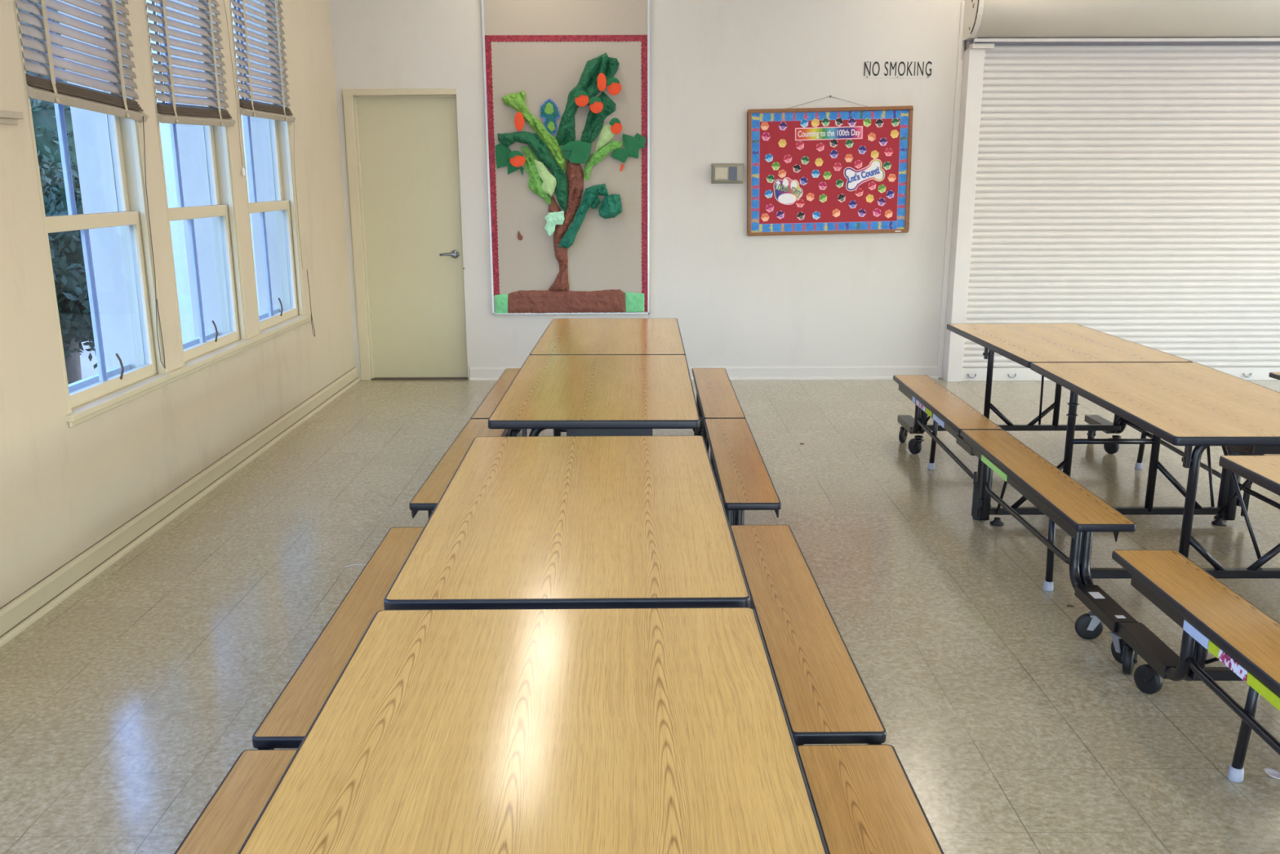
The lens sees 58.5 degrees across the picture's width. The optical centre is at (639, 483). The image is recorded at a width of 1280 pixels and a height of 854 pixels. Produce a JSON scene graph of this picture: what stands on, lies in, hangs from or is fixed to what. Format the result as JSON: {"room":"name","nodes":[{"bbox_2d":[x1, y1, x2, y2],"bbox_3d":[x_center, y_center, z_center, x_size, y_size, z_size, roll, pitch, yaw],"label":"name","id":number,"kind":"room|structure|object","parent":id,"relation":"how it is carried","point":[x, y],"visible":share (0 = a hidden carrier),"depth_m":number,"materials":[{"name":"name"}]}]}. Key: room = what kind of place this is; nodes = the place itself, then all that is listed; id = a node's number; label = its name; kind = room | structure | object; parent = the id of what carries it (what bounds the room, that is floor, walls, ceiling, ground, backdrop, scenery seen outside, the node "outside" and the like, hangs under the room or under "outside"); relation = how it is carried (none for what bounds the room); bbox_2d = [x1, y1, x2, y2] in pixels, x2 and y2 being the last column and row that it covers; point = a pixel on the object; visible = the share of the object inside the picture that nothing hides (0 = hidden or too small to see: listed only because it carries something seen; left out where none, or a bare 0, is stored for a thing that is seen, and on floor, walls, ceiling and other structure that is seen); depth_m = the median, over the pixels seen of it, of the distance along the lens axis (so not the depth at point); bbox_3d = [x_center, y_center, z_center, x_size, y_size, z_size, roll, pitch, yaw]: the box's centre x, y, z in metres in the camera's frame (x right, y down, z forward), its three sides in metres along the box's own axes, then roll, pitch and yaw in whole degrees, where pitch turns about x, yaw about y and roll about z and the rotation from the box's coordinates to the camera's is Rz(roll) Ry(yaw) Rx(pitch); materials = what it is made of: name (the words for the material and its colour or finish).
{"room":"school cafeteria","nodes":[
{"label":"school cafeteria","id":0,"kind":"room"},
{"bbox_2d":[0,0,355,608],"bbox_3d":[-2.357,-0.874,2.271,0.300,3.600,12.856,0,15,0],"label":"wall","id":1,"kind":"structure","parent":0,"point":[64,489],"depth_m":5.25,"materials":[{"name":"beige paint"}]},
{"bbox_2d":[0,110,23,124],"bbox_3d":[-2.198,-1.121,3.419,0.033,0.044,1.308,0,15,0],"label":"wall ledge","id":2,"kind":"object","parent":1,"relation":"attached to","point":[6,117],"visible":1,"depth_m":3.97,"materials":[{"name":"wood"}]},
{"bbox_2d":[13,0,168,413],"bbox_3d":[-2.316,-1.550,4.579,0.204,2.398,0.969,0,15,0],"label":"window","id":3,"kind":"structure","parent":1,"relation":"in","point":[125,137],"depth_m":5.05,"materials":[{"name":"beige paint"}]},
{"bbox_2d":[14,0,148,122],"bbox_3d":[-2.223,-2.071,4.457,0.078,1.225,0.983,0,15,0],"label":"blind","id":4,"kind":"object","parent":3,"relation":"attached to","point":[51,90],"visible":0.97,"depth_m":4.52,"materials":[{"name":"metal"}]},
{"bbox_2d":[142,115,165,368],"bbox_3d":[-2.199,-1.070,5.156,0.030,1.122,0.054,0,15,0],"label":"blind cord","id":5,"kind":"object","parent":4,"relation":"hanging from","point":[156,300],"visible":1,"depth_m":5.21,"materials":[{"name":"fabric"}]},
{"bbox_2d":[0,366,359,647],"bbox_3d":[-2.185,0.812,2.725,0.036,0.106,12.856,0,15,0],"label":"baseboard","id":6,"kind":"structure","parent":1,"relation":"attached to","point":[27,608],"depth_m":5.05,"materials":[{"name":"wood"}]},
{"bbox_2d":[65,313,311,427],"bbox_3d":[-2.218,-0.674,6.029,0.058,0.052,3.370,0,15,0],"label":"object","id":7,"kind":"structure","parent":1,"relation":"attached to","point":[85,412],"depth_m":5.35,"materials":[{"name":"wood"}]},
{"bbox_2d":[143,0,248,365],"bbox_3d":[-2.320,-1.850,5.694,0.204,2.398,0.969,0,15,0],"label":"window","id":8,"kind":"structure","parent":1,"relation":"in","point":[222,209],"depth_m":6.18,"materials":[{"name":"beige paint"}]},
{"bbox_2d":[145,0,235,126],"bbox_3d":[-2.228,-2.373,5.572,0.078,1.221,0.983,0,15,0],"label":"blind","id":9,"kind":"object","parent":8,"relation":"attached to","point":[171,113],"visible":0.95,"depth_m":5.61,"materials":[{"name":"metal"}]},
{"bbox_2d":[223,0,243,167],"bbox_3d":[-2.211,-2.225,6.176,0.003,1.020,0.103,0,15,0],"label":"blind cord","id":10,"kind":"object","parent":9,"relation":"hanging from","point":[224,0],"visible":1,"depth_m":6.22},
{"bbox_2d":[229,0,305,333],"bbox_3d":[-2.324,-2.150,6.810,0.204,2.398,0.969,0,15,0],"label":"window","id":11,"kind":"structure","parent":1,"relation":"in","point":[284,204],"depth_m":7.28,"materials":[{"name":"beige paint"}]},
{"bbox_2d":[230,0,296,122],"bbox_3d":[-2.232,-2.716,6.675,0.078,1.131,0.983,0,15,0],"label":"blind","id":12,"kind":"object","parent":11,"relation":"attached to","point":[251,108],"visible":0.93,"depth_m":6.70,"materials":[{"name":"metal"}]},
{"bbox_2d":[293,133,302,267],"bbox_3d":[-2.211,-1.860,7.378,0.034,0.950,0.015,12,19,38],"label":"blind cord","id":13,"kind":"object","parent":12,"relation":"hanging from","point":[294,133],"visible":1,"depth_m":7.37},
{"bbox_2d":[306,269,315,337],"bbox_3d":[-2.189,-1.196,7.608,0.004,0.452,0.074,0,15,0],"label":"wire loop","id":14,"kind":"object","parent":13,"relation":"hanging from","point":[307,269],"visible":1,"depth_m":7.61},
{"bbox_2d":[0,378,1279,853],"bbox_3d":[3.366,0.929,2.829,11.658,0.200,13.356,0,15,0],"label":"floor","id":15,"kind":"structure","parent":0,"point":[125,707],"depth_m":4.00,"materials":[{"name":"tile"}]},
{"bbox_2d":[173,435,944,853],"bbox_3d":[-0.147,0.616,2.285,1.357,0.704,3.343,0,15,-1],"label":"table","id":16,"kind":"object","parent":15,"relation":"on","point":[578,649],"visible":1,"depth_m":2.11,"materials":[{"name":"laminate"}]},
{"bbox_2d":[408,318,781,525],"bbox_3d":[-0.158,-0.241,5.470,1.357,0.705,3.343,0,15,0],"label":"table","id":17,"kind":"object","parent":15,"relation":"on","point":[582,376],"visible":0.63,"depth_m":4.91,"materials":[{"name":"laminate"}]},
{"bbox_2d":[893,323,1279,663],"bbox_3d":[2.174,-0.177,5.204,1.357,0.707,3.333,0,15,0],"label":"table","id":18,"kind":"object","parent":15,"relation":"on","point":[1179,401],"visible":1,"depth_m":4.84,"materials":[{"name":"laminate"}]},
{"bbox_2d":[1111,455,1279,782],"bbox_3d":[2.164,0.682,2.019,1.357,0.704,3.343,0,15,0],"label":"table","id":19,"kind":"object","parent":15,"relation":"on","point":[1212,617],"visible":1,"depth_m":3.23,"materials":[{"name":"laminate"}]},
{"bbox_2d":[1264,767,1279,778],"bbox_3d":[1.693,0.782,2.978,0.038,0.018,0.153,-6,16,-19],"label":"plastic spork","id":20,"kind":"object","parent":15,"relation":"on","point":[1273,773],"visible":1,"depth_m":3.03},
{"bbox_2d":[1268,372,1279,380],"bbox_3d":[4.465,-0.197,5.271,1.357,0.702,3.343,0,15,0],"label":"table","id":21,"kind":"object","parent":15,"relation":"on","point":[1273,375],"visible":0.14,"depth_m":6.82,"materials":[{"name":"brown wood"}]},
{"bbox_2d":[329,0,1279,380],"bbox_3d":[3.219,-2.594,8.614,11.498,3.600,0.250,0,15,0],"label":"wall","id":22,"kind":"structure","parent":0,"point":[736,298],"depth_m":8.52,"materials":[{"name":"beige paint"}]},
{"bbox_2d":[341,88,467,380],"bbox_3d":[-1.763,-1.873,8.751,0.847,2.160,0.224,0,15,0],"label":"door","id":23,"kind":"structure","parent":22,"relation":"in","point":[402,148],"depth_m":8.69,"materials":[{"name":"beige paint"}]},
{"bbox_2d":[480,0,649,315],"bbox_3d":[-0.533,-2.504,8.481,1.211,2.492,0.028,0,15,0],"label":"bulletin board","id":24,"kind":"object","parent":22,"relation":"attached to","point":[542,49],"visible":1,"depth_m":8.44,"materials":[{"name":"fabric"}]},
{"bbox_2d":[494,293,507,313],"bbox_3d":[-1.062,-1.375,8.763,0.104,0.153,0.012,0,15,0],"label":"paper square","id":25,"kind":"object","parent":24,"relation":"attached to","point":[501,300],"visible":1,"depth_m":8.76,"materials":[{"name":"paper"}]},
{"bbox_2d":[507,288,625,313],"bbox_3d":[-0.563,-1.392,8.754,0.904,0.182,0.025,0,15,0],"label":"soil","id":26,"kind":"object","parent":24,"relation":"attached to","point":[533,301],"visible":1,"depth_m":8.75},
{"bbox_2d":[495,52,645,291],"bbox_3d":[-0.514,-2.280,8.461,1.116,1.718,0.135,0,15,0],"label":"tree","id":27,"kind":"object","parent":24,"relation":"attached to","point":[568,186],"visible":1,"depth_m":8.45,"materials":[{"name":"green paper"}]},
{"bbox_2d":[507,151,525,167],"bbox_3d":[-0.909,-2.392,8.426,0.128,0.115,0.012,0,15,0],"label":"apple","id":28,"kind":"object","parent":27,"relation":"attached to","point":[517,159],"visible":1,"depth_m":8.43,"materials":[{"name":"orange paper"}]},
{"bbox_2d":[514,111,524,131],"bbox_3d":[-0.884,-2.650,8.375,0.071,0.134,0.009,0,15,0],"label":"apple","id":29,"kind":"object","parent":27,"relation":"on","point":[519,119],"visible":1,"depth_m":8.37,"materials":[{"name":"paper"}]},
{"bbox_2d":[573,89,588,106],"bbox_3d":[-0.427,-2.792,8.293,0.114,0.115,0.013,0,15,0],"label":"apple","id":30,"kind":"object","parent":27,"relation":"attached to","point":[581,99],"visible":1,"depth_m":8.29,"materials":[{"name":"orange paper"}]},
{"bbox_2d":[587,96,603,113],"bbox_3d":[-0.322,-2.753,8.318,0.110,0.115,0.013,0,15,0],"label":"apple","id":31,"kind":"object","parent":27,"relation":"attached to","point":[596,104],"visible":1,"depth_m":8.32,"materials":[{"name":"orange paper"}]},
{"bbox_2d":[596,72,606,91],"bbox_3d":[-0.276,-2.901,8.266,0.068,0.125,0.009,0,15,0],"label":"apple","id":32,"kind":"object","parent":27,"relation":"attached to","point":[602,81],"visible":1,"depth_m":8.27,"materials":[{"name":"paper"}]},
{"bbox_2d":[606,77,621,95],"bbox_3d":[-0.193,-2.884,8.302,0.118,0.122,0.013,0,15,0],"label":"apple","id":33,"kind":"object","parent":27,"relation":"attached to","point":[614,86],"visible":1,"depth_m":8.30,"materials":[{"name":"orange paper"}]},
{"bbox_2d":[608,117,622,134],"bbox_3d":[-0.178,-2.619,8.382,0.096,0.115,0.013,0,15,0],"label":"apple","id":34,"kind":"object","parent":27,"relation":"attached to","point":[615,125],"visible":1,"depth_m":8.38,"materials":[{"name":"orange paper"}]},
{"bbox_2d":[625,292,644,312],"bbox_3d":[-0.038,-1.388,8.763,0.147,0.154,0.013,0,15,0],"label":"paper square","id":35,"kind":"object","parent":24,"relation":"attached to","point":[634,302],"visible":1,"depth_m":8.76,"materials":[{"name":"paper"}]},
{"bbox_2d":[469,365,938,380],"bbox_3d":[3.822,-0.870,8.932,10.300,0.102,0.036,0,15,0],"label":"baseboard","id":36,"kind":"structure","parent":22,"relation":"attached to","point":[756,372],"depth_m":8.92,"materials":[{"name":"beige paint"}]},
{"bbox_2d":[711,163,743,183],"bbox_3d":[0.654,-2.308,8.518,0.242,0.146,0.066,0,15,0],"label":"thermostat","id":37,"kind":"object","parent":22,"relation":"attached to","point":[721,173],"visible":1,"depth_m":8.49,"materials":[{"name":"grey plastic"}]},
{"bbox_2d":[863,61,932,78],"bbox_3d":[1.887,-3.027,8.360,0.493,0.118,0.006,0,15,0],"label":"no smoking sign","id":38,"kind":"object","parent":22,"relation":"attached to","point":[874,69],"visible":1,"depth_m":8.36,"materials":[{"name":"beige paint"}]},
{"bbox_2d":[937,0,964,378],"bbox_3d":[2.341,-2.146,8.591,0.044,2.750,0.022,0,15,0],"label":"trim","id":39,"kind":"structure","parent":22,"relation":"attached to","point":[960,62],"depth_m":8.57,"materials":[{"name":"beige paint"}]},
{"bbox_2d":[942,0,1279,382],"bbox_3d":[5.327,-2.217,8.395,5.985,2.975,0.386,0,15,0],"label":"shutter","id":40,"kind":"object","parent":22,"relation":"attached to","point":[1117,169],"visible":0.97,"depth_m":8.45,"materials":[{"name":"metal"}]},
{"bbox_2d":[973,0,1279,42],"bbox_3d":[5.344,-3.401,8.076,5.945,0.523,0.386,0,15,0],"label":"hood","id":41,"kind":"object","parent":40,"relation":"attached to","point":[997,20],"depth_m":7.97,"materials":[{"name":"metal"}]},
{"bbox_3d":[1.400,-2.844,8.404,0.014,0.013,0.018,0,15,0],"label":"nail","id":42,"kind":"object","parent":22,"relation":"attached to","visible":0},
{"bbox_2d":[746,96,913,235],"bbox_3d":[1.411,-2.364,8.524,1.222,0.992,0.030,-1,15,0],"label":"cork board","id":43,"kind":"object","parent":42,"relation":"hanging from","point":[849,221],"visible":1,"depth_m":8.53,"materials":[{"name":"red paper"}]},
{"bbox_2d":[760,122,768,130],"bbox_3d":[0.922,-2.637,8.442,0.062,0.059,0.002,0,15,0],"label":"print","id":44,"kind":"object","parent":43,"relation":"attached to","point":[764,126],"visible":1,"depth_m":8.44},
{"bbox_2d":[761,132,769,141],"bbox_3d":[0.933,-2.566,8.461,0.062,0.059,0.002,0,15,0],"label":"print","id":45,"kind":"object","parent":43,"relation":"attached to","point":[766,136],"visible":1,"depth_m":8.46},
{"bbox_2d":[764,153,773,162],"bbox_3d":[0.960,-2.419,8.501,0.060,0.062,0.002,0,15,0],"label":"print","id":46,"kind":"object","parent":43,"relation":"attached to","point":[769,157],"visible":1,"depth_m":8.50},
{"bbox_2d":[765,204,773,212],"bbox_3d":[0.977,-2.069,8.595,0.060,0.062,0.002,0,15,0],"label":"print","id":47,"kind":"object","parent":43,"relation":"attached to","point":[770,207],"visible":1,"depth_m":8.59},
{"bbox_2d":[766,174,774,182],"bbox_3d":[0.976,-2.274,8.540,0.062,0.060,0.002,0,15,0],"label":"print","id":48,"kind":"object","parent":43,"relation":"attached to","point":[770,178],"visible":1,"depth_m":8.54},
{"bbox_2d":[771,162,780,170],"bbox_3d":[1.013,-2.362,8.516,0.062,0.058,0.002,-1,15,0],"label":"print","id":49,"kind":"object","parent":43,"relation":"attached to","point":[775,166],"visible":1,"depth_m":8.52},
{"bbox_2d":[776,210,784,218],"bbox_3d":[1.058,-2.021,8.608,0.059,0.062,0.002,0,15,0],"label":"print","id":50,"kind":"object","parent":43,"relation":"attached to","point":[780,214],"visible":1,"depth_m":8.61},
{"bbox_2d":[777,169,786,177],"bbox_3d":[1.062,-2.309,8.531,0.060,0.062,0.002,0,15,0],"label":"print","id":51,"kind":"object","parent":43,"relation":"attached to","point":[782,173],"visible":1,"depth_m":8.53},
{"bbox_2d":[777,139,786,147],"bbox_3d":[1.056,-2.520,8.474,0.062,0.059,0.002,0,15,0],"label":"print","id":52,"kind":"object","parent":43,"relation":"attached to","point":[782,143],"visible":1,"depth_m":8.47},
{"bbox_2d":[778,122,786,130],"bbox_3d":[1.056,-2.637,8.443,0.062,0.059,0.002,0,15,0],"label":"print","id":53,"kind":"object","parent":43,"relation":"attached to","point":[782,126],"visible":1,"depth_m":8.44},
{"bbox_2d":[783,155,791,163],"bbox_3d":[1.101,-2.413,8.503,0.060,0.061,0.002,0,15,0],"label":"print","id":54,"kind":"object","parent":43,"relation":"attached to","point":[788,158],"visible":1,"depth_m":8.50},
{"bbox_2d":[773,177,803,204],"bbox_3d":[1.111,-2.188,8.561,0.222,0.201,0.005,0,15,0],"label":"cutout","id":55,"kind":"object","parent":43,"relation":"attached to","point":[787,191],"visible":1,"depth_m":8.56,"materials":[{"name":"paper"}]},
{"bbox_2d":[792,164,800,173],"bbox_3d":[1.171,-2.345,8.521,0.060,0.061,0.002,0,15,0],"label":"print","id":56,"kind":"object","parent":43,"relation":"attached to","point":[797,168],"visible":1,"depth_m":8.52},
{"bbox_2d":[795,199,804,207],"bbox_3d":[1.204,-2.102,8.587,0.062,0.059,0.002,0,15,0],"label":"print","id":57,"kind":"object","parent":43,"relation":"attached to","point":[800,203],"visible":1,"depth_m":8.59},
{"bbox_2d":[795,141,804,150],"bbox_3d":[1.188,-2.505,8.479,0.058,0.062,0.002,0,15,0],"label":"print","id":58,"kind":"object","parent":43,"relation":"attached to","point":[800,144],"visible":1,"depth_m":8.48},
{"bbox_2d":[796,212,804,220],"bbox_3d":[1.212,-2.013,8.611,0.060,0.061,0.002,0,15,0],"label":"print","id":59,"kind":"object","parent":43,"relation":"attached to","point":[800,215],"visible":1,"depth_m":8.61},
{"bbox_2d":[800,177,807,185],"bbox_3d":[1.224,-2.258,8.545,0.059,0.062,0.002,0,15,0],"label":"print","id":60,"kind":"object","parent":43,"relation":"attached to","point":[803,180],"visible":1,"depth_m":8.54},
{"bbox_2d":[800,119,808,128],"bbox_3d":[1.214,-2.657,8.438,0.060,0.062,0.002,0,15,0],"label":"print","id":61,"kind":"object","parent":43,"relation":"attached to","point":[804,122],"visible":1,"depth_m":8.44},
{"bbox_2d":[800,155,808,164],"bbox_3d":[1.230,-2.402,8.506,0.061,0.060,0.002,0,15,0],"label":"print","id":62,"kind":"object","parent":43,"relation":"attached to","point":[805,160],"visible":1,"depth_m":8.51},
{"bbox_2d":[806,192,813,201],"bbox_3d":[1.278,-2.147,8.575,0.060,0.062,0.002,0,15,0],"label":"print","id":63,"kind":"object","parent":43,"relation":"attached to","point":[810,197],"visible":1,"depth_m":8.57},
{"bbox_2d":[811,169,819,177],"bbox_3d":[1.312,-2.310,8.531,0.062,0.058,0.002,0,15,0],"label":"print","id":64,"kind":"object","parent":43,"relation":"attached to","point":[815,173],"visible":1,"depth_m":8.53},
{"bbox_2d":[811,119,819,127],"bbox_3d":[1.295,-2.659,8.438,0.061,0.061,0.002,0,15,0],"label":"print","id":65,"kind":"object","parent":43,"relation":"attached to","point":[815,122],"visible":1,"depth_m":8.44},
{"bbox_2d":[812,211,820,219],"bbox_3d":[1.329,-2.017,8.610,0.059,0.062,0.002,0,15,0],"label":"print","id":66,"kind":"object","parent":43,"relation":"attached to","point":[816,215],"visible":1,"depth_m":8.61},
{"bbox_2d":[814,158,822,166],"bbox_3d":[1.334,-2.389,8.510,0.062,0.059,0.002,0,15,0],"label":"print","id":67,"kind":"object","parent":43,"relation":"attached to","point":[819,162],"visible":1,"depth_m":8.51},
{"bbox_2d":[816,142,824,151],"bbox_3d":[1.339,-2.494,8.482,0.059,0.062,0.002,0,15,0],"label":"print","id":68,"kind":"object","parent":43,"relation":"attached to","point":[820,147],"visible":1,"depth_m":8.48},
{"bbox_2d":[818,182,826,190],"bbox_3d":[1.369,-2.224,8.555,0.062,0.059,0.002,0,15,0],"label":"print","id":69,"kind":"object","parent":43,"relation":"attached to","point":[822,185],"visible":1,"depth_m":8.55},
{"bbox_2d":[818,194,826,202],"bbox_3d":[1.374,-2.138,8.578,0.058,0.062,0.002,0,15,0],"label":"print","id":70,"kind":"object","parent":43,"relation":"attached to","point":[823,197],"visible":1,"depth_m":8.58},
{"bbox_2d":[821,118,830,126],"bbox_3d":[1.371,-2.664,8.436,0.062,0.059,0.002,0,15,0],"label":"print","id":71,"kind":"object","parent":43,"relation":"attached to","point":[825,122],"visible":1,"depth_m":8.44},
{"bbox_2d":[822,171,831,179],"bbox_3d":[1.400,-2.298,8.535,0.062,0.059,0.002,0,15,0],"label":"print","id":72,"kind":"object","parent":43,"relation":"attached to","point":[827,175],"visible":1,"depth_m":8.54},
{"bbox_2d":[795,126,862,141],"bbox_3d":[1.398,-2.588,8.456,0.502,0.103,0.003,0,15,0],"label":"banner","id":73,"kind":"object","parent":43,"relation":"attached to","point":[837,132],"visible":1,"depth_m":8.46,"materials":[{"name":"paper"}]},
{"bbox_2d":[830,138,837,147],"bbox_3d":[1.438,-2.521,8.475,0.060,0.062,0.002,0,15,0],"label":"print","id":74,"kind":"object","parent":43,"relation":"attached to","point":[833,143],"visible":1,"depth_m":8.47},
{"bbox_2d":[830,150,838,158],"bbox_3d":[1.443,-2.446,8.495,0.062,0.059,0.002,0,15,0],"label":"print","id":75,"kind":"object","parent":43,"relation":"attached to","point":[833,153],"visible":1,"depth_m":8.49},
{"bbox_2d":[832,208,839,217],"bbox_3d":[1.479,-2.034,8.606,0.058,0.062,0.002,0,15,0],"label":"print","id":76,"kind":"object","parent":43,"relation":"attached to","point":[836,212],"visible":1,"depth_m":8.61},
{"bbox_2d":[833,163,841,171],"bbox_3d":[1.473,-2.357,8.519,0.062,0.059,0.002,0,15,0],"label":"print","id":77,"kind":"object","parent":43,"relation":"attached to","point":[837,166],"visible":1,"depth_m":8.52},
{"bbox_2d":[835,117,843,126],"bbox_3d":[1.470,-2.665,8.437,0.060,0.062,0.002,0,15,0],"label":"print","id":78,"kind":"object","parent":43,"relation":"attached to","point":[838,122],"visible":1,"depth_m":8.44},
{"bbox_2d":[835,179,844,187],"bbox_3d":[1.495,-2.241,8.551,0.059,0.062,0.002,0,15,0],"label":"print","id":79,"kind":"object","parent":43,"relation":"attached to","point":[839,183],"visible":1,"depth_m":8.55},
{"bbox_2d":[837,194,845,202],"bbox_3d":[1.514,-2.139,8.578,0.059,0.062,0.002,0,15,0],"label":"print","id":80,"kind":"object","parent":43,"relation":"attached to","point":[841,198],"visible":1,"depth_m":8.58},
{"bbox_2d":[844,154,853,162],"bbox_3d":[1.555,-2.418,8.503,0.062,0.058,0.002,0,15,0],"label":"print","id":81,"kind":"object","parent":43,"relation":"attached to","point":[848,158],"visible":1,"depth_m":8.50},
{"bbox_2d":[844,139,853,147],"bbox_3d":[1.553,-2.518,8.477,0.061,0.061,0.002,0,15,0],"label":"print","id":82,"kind":"object","parent":43,"relation":"attached to","point":[849,144],"visible":1,"depth_m":8.47},
{"bbox_2d":[848,118,856,126],"bbox_3d":[1.566,-2.663,8.437,0.062,0.059,0.002,0,15,0],"label":"print","id":83,"kind":"object","parent":43,"relation":"attached to","point":[851,122],"visible":1,"depth_m":8.44},
{"bbox_2d":[854,160,862,168],"bbox_3d":[1.627,-2.376,8.515,0.058,0.062,0.002,0,15,0],"label":"print","id":84,"kind":"object","parent":43,"relation":"attached to","point":[858,164],"visible":1,"depth_m":8.52},
{"bbox_2d":[855,188,862,196],"bbox_3d":[1.643,-2.179,8.568,0.060,0.061,0.002,0,15,0],"label":"print","id":85,"kind":"object","parent":43,"relation":"attached to","point":[859,192],"visible":1,"depth_m":8.57},
{"bbox_2d":[857,146,866,154],"bbox_3d":[1.652,-2.474,8.489,0.062,0.060,0.002,0,15,0],"label":"print","id":86,"kind":"object","parent":43,"relation":"attached to","point":[862,149],"visible":1,"depth_m":8.49},
{"bbox_2d":[857,208,866,217],"bbox_3d":[1.672,-2.035,8.607,0.061,0.060,0.002,0,15,0],"label":"print","id":87,"kind":"object","parent":43,"relation":"attached to","point":[861,212],"visible":1,"depth_m":8.61},
{"bbox_2d":[843,158,884,191],"bbox_3d":[1.675,-2.300,8.533,0.311,0.235,0.005,0,15,0],"label":"cutout","id":88,"kind":"object","parent":43,"relation":"attached to","point":[874,171],"visible":1,"depth_m":8.53,"materials":[{"name":"paper"}]},
{"bbox_2d":[863,118,871,127],"bbox_3d":[1.678,-2.663,8.438,0.059,0.062,0.002,0,15,0],"label":"print","id":89,"kind":"object","parent":43,"relation":"attached to","point":[867,122],"visible":1,"depth_m":8.44},
{"bbox_2d":[866,194,874,202],"bbox_3d":[1.726,-2.137,8.580,0.061,0.061,0.002,0,15,0],"label":"print","id":90,"kind":"object","parent":43,"relation":"attached to","point":[869,198],"visible":1,"depth_m":8.58},
{"bbox_2d":[867,133,875,141],"bbox_3d":[1.717,-2.564,8.465,0.059,0.062,0.002,0,15,0],"label":"print","id":91,"kind":"object","parent":43,"relation":"attached to","point":[872,136],"visible":1,"depth_m":8.46},
{"bbox_2d":[868,182,875,190],"bbox_3d":[1.739,-2.225,8.556,0.059,0.062,0.002,0,15,0],"label":"print","id":92,"kind":"object","parent":43,"relation":"attached to","point":[872,185],"visible":1,"depth_m":8.56},
{"bbox_2d":[871,150,879,159],"bbox_3d":[1.746,-2.443,8.497,0.059,0.062,0.002,0,15,0],"label":"print","id":93,"kind":"object","parent":43,"relation":"attached to","point":[874,154],"visible":1,"depth_m":8.50},
{"bbox_2d":[873,208,880,217],"bbox_3d":[1.785,-2.037,8.607,0.059,0.062,0.002,0,15,0],"label":"print","id":94,"kind":"object","parent":43,"relation":"attached to","point":[877,212],"visible":1,"depth_m":8.61},
{"bbox_2d":[875,119,884,127],"bbox_3d":[1.769,-2.658,8.440,0.062,0.059,0.002,0,15,0],"label":"print","id":95,"kind":"object","parent":43,"relation":"attached to","point":[879,122],"visible":1,"depth_m":8.44},
{"bbox_2d":[877,197,885,205],"bbox_3d":[1.816,-2.113,8.586,0.061,0.060,0.002,0,15,0],"label":"print","id":96,"kind":"object","parent":43,"relation":"attached to","point":[881,202],"visible":1,"depth_m":8.59},
{"bbox_2d":[878,184,885,193],"bbox_3d":[1.814,-2.205,8.562,0.060,0.062,0.002,0,15,0],"label":"print","id":97,"kind":"object","parent":43,"relation":"attached to","point":[882,188],"visible":1,"depth_m":8.56},
{"bbox_2d":[879,137,887,146],"bbox_3d":[1.804,-2.531,8.474,0.062,0.059,0.002,0,15,0],"label":"print","id":98,"kind":"object","parent":43,"relation":"attached to","point":[882,142],"visible":1,"depth_m":8.47},
{"bbox_2d":[883,161,891,169],"bbox_3d":[1.843,-2.366,8.518,0.061,0.061,0.002,0,15,0],"label":"print","id":99,"kind":"object","parent":43,"relation":"attached to","point":[886,166],"visible":1,"depth_m":8.52},
{"bbox_2d":[884,147,893,155],"bbox_3d":[1.849,-2.460,8.493,0.062,0.058,0.002,0,15,0],"label":"print","id":100,"kind":"object","parent":43,"relation":"attached to","point":[888,152],"visible":1,"depth_m":8.49},
{"bbox_2d":[884,209,893,217],"bbox_3d":[1.874,-2.028,8.609,0.059,0.062,0.002,0,15,0],"label":"print","id":101,"kind":"object","parent":43,"relation":"attached to","point":[888,213],"visible":1,"depth_m":8.61},
{"bbox_2d":[886,190,894,198],"bbox_3d":[1.878,-2.165,8.572,0.059,0.062,0.002,0,15,0],"label":"print","id":102,"kind":"object","parent":43,"relation":"attached to","point":[890,194],"visible":1,"depth_m":8.57},
{"bbox_2d":[888,173,896,182],"bbox_3d":[1.884,-2.282,8.541,0.062,0.059,0.002,0,15,0],"label":"print","id":103,"kind":"object","parent":43,"relation":"attached to","point":[891,177],"visible":1,"depth_m":8.54},
{"bbox_2d":[890,129,898,137],"bbox_3d":[1.885,-2.584,8.460,0.061,0.060,0.002,0,15,0],"label":"print","id":104,"kind":"object","parent":43,"relation":"attached to","point":[894,134],"visible":1,"depth_m":8.46},
{"bbox_2d":[891,118,899,126],"bbox_3d":[1.886,-2.665,8.438,0.061,0.060,0.002,0,15,0],"label":"print","id":105,"kind":"object","parent":43,"relation":"attached to","point":[895,122],"visible":1,"depth_m":8.44},
{"label":"outside","id":106,"kind":"structure","parent":0,"visible":0},
{"bbox_2d":[79,340,97,379],"bbox_3d":[-21.280,-0.655,10.101,37.502,0.200,60.000,0,15,0],"label":"yard","id":107,"kind":"structure","parent":106,"point":[87,369],"depth_m":11.72,"materials":[{"name":"white"}]},
{"bbox_2d":[17,0,84,342],"bbox_3d":[-6.402,-3.755,11.717,2.146,5.446,2.124,-8,17,-28],"label":"tree","id":108,"kind":"object","parent":107,"relation":"on","point":[43,113],"visible":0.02,"depth_m":11.28,"materials":[{"name":"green plant"}]},
{"bbox_2d":[37,145,97,384],"bbox_3d":[-5.202,-1.860,10.004,1.940,2.124,1.960,-7,16,-22],"label":"tree","id":109,"kind":"object","parent":107,"relation":"on","point":[65,247],"visible":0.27,"depth_m":9.62,"materials":[{"name":"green plant"}]},
{"bbox_2d":[146,0,259,342],"bbox_3d":[-3.361,-2.951,9.423,1.650,4.500,0.645,0,15,0],"label":"building wing","id":110,"kind":"object","parent":107,"relation":"on","point":[177,232],"visible":0.02,"depth_m":9.38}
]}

